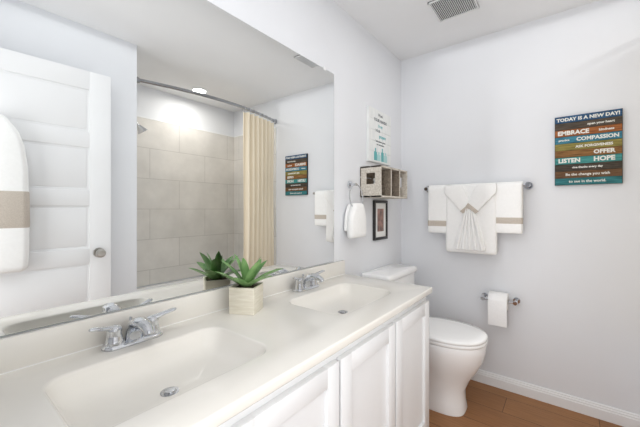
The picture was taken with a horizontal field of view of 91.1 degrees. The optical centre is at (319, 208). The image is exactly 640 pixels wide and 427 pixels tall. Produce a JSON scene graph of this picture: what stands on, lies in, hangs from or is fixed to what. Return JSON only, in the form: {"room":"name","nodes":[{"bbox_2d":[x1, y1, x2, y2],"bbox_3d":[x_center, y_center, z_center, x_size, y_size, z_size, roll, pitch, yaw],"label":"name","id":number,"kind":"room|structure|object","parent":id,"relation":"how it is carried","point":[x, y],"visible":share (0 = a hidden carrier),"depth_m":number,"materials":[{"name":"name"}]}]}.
{"room":"bathroom","nodes":[
{"label":"bathroom","id":0,"kind":"room"},
{"bbox_2d":[0,0,400,337],"bbox_3d":[-0.163,0.000,1.608,0.100,2.440,2.770,0,0,38],"label":"wall","id":1,"kind":"structure","parent":0,"point":[361,63],"depth_m":1.95,"materials":[{"name":"paint"}]},
{"bbox_2d":[0,0,333,336],"bbox_3d":[-0.406,-0.246,1.208,0.008,1.102,1.580,0,0,38],"label":"mirror","id":2,"kind":"object","parent":1,"relation":"attached to","point":[151,151],"visible":1,"depth_m":1.01,"materials":[{"name":"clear mirror"}]},
{"bbox_2d":[344,181,365,237],"bbox_3d":[0.219,-0.001,1.949,0.078,0.352,0.184,0,0,38],"label":"towel ring","id":3,"kind":"object","parent":1,"relation":"attached to","point":[355,222],"visible":1,"depth_m":1.90,"materials":[{"name":"white fabric"}]},
{"bbox_2d":[366,105,390,165],"bbox_3d":[0.428,-0.515,2.263,0.019,0.374,0.340,0,0,38],"label":"sign","id":4,"kind":"object","parent":1,"relation":"attached to","point":[378,137],"visible":1,"depth_m":2.23,"materials":[{"name":"white wood"}]},
{"bbox_2d":[373,200,387,240],"bbox_3d":[0.439,0.080,2.279,0.016,0.284,0.206,0,0,38],"label":"picture frame","id":5,"kind":"object","parent":1,"relation":"attached to","point":[380,219],"visible":1,"depth_m":2.28,"materials":[{"name":"black wood"}]},
{"bbox_2d":[360,165,406,198],"bbox_3d":[0.453,-0.177,2.188,0.150,0.202,0.420,0,0,38],"label":"shelf","id":6,"kind":"object","parent":1,"relation":"attached to","point":[383,182],"visible":1,"depth_m":2.10,"materials":[{"name":"white wood"}]},
{"bbox_2d":[334,0,597,60],"bbox_3d":[0.758,-1.260,0.886,2.440,0.080,2.770,0,0,38],"label":"ceiling","id":7,"kind":"structure","parent":0,"point":[401,30],"depth_m":2.02,"materials":[{"name":"paint"}]},
{"bbox_2d":[428,0,478,22],"bbox_3d":[0.798,-1.214,1.875,0.232,0.012,0.232,0,0,38],"label":"ceiling vent","id":8,"kind":"object","parent":7,"relation":"in","point":[443,10],"visible":1,"depth_m":1.89,"materials":[{"name":"grey"}]},
{"bbox_2d":[401,0,639,414],"bbox_3d":[1.581,0.000,1.937,2.440,2.440,0.100,0,0,38],"label":"wall","id":9,"kind":"structure","parent":0,"point":[564,267],"depth_m":2.01,"materials":[{"name":"paint"}]},
{"bbox_2d":[424,181,532,254],"bbox_3d":[1.063,0.063,2.192,0.698,0.483,0.136,0,0,38],"label":"towel rail","id":10,"kind":"object","parent":9,"relation":"attached to","point":[475,218],"visible":1,"depth_m":2.12,"materials":[{"name":"white fabric"}]},
{"bbox_2d":[480,291,520,327],"bbox_3d":[1.192,0.657,2.094,0.234,0.211,0.131,0,0,38],"label":"toilet paper holder","id":11,"kind":"object","parent":9,"relation":"attached to","point":[498,305],"visible":1,"depth_m":2.05,"materials":[{"name":"white paper"}]},
{"bbox_2d":[471,369,639,426],"bbox_3d":[1.239,1.177,2.132,1.459,0.085,0.014,0,0,38],"label":"baseboard","id":12,"kind":"structure","parent":9,"relation":"attached to","point":[620,417],"depth_m":1.92,"materials":[{"name":"white wood"}]},
{"bbox_2d":[555,108,622,185],"bbox_3d":[1.580,-0.355,1.858,0.305,0.420,0.023,0,0,38],"label":"sign","id":13,"kind":"object","parent":9,"relation":"attached to","point":[588,148],"visible":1,"depth_m":1.84,"materials":[{"name":"multicoloured wood"}]},
{"bbox_2d":[429,380,622,426],"bbox_3d":[0.758,1.260,0.886,2.440,0.080,2.770,0,0,38],"label":"floor","id":14,"kind":"structure","parent":0,"point":[489,406],"depth_m":1.86,"materials":[{"name":"wood"}]},
{"bbox_2d":[0,260,431,426],"bbox_3d":[-0.145,0.764,1.106,0.543,0.912,1.606,0,0,38],"label":"bathroom vanity","id":15,"kind":"object","parent":14,"relation":"on","point":[332,344],"visible":1,"depth_m":0.90,"materials":[{"name":"white"}]},
{"bbox_2d":[88,307,176,352],"bbox_3d":[-0.516,0.349,0.900,0.137,0.081,0.235,0,0,38],"label":"faucet","id":16,"kind":"object","parent":15,"relation":"on","point":[142,334],"depth_m":0.89,"materials":[{"name":"silver metal"}]},
{"bbox_2d":[215,254,283,314],"bbox_3d":[-0.255,0.281,1.183,0.226,0.217,0.202,0,0,38],"label":"potted plant","id":17,"kind":"object","parent":15,"relation":"on","point":[246,294],"visible":1,"depth_m":1.16,"materials":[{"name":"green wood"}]},
{"bbox_2d":[292,270,324,292],"bbox_3d":[-0.035,0.349,1.514,0.137,0.081,0.235,0,0,38],"label":"faucet","id":18,"kind":"object","parent":15,"relation":"on","point":[306,280],"depth_m":1.51,"materials":[{"name":"silver metal"}]},
{"bbox_2d":[361,264,487,416],"bbox_3d":[0.690,0.820,2.038,0.707,0.801,0.480,0,0,38],"label":"toilet","id":19,"kind":"object","parent":14,"relation":"on","point":[457,351],"visible":0.4,"depth_m":1.85,"materials":[{"name":"white ceramic"}]}
]}

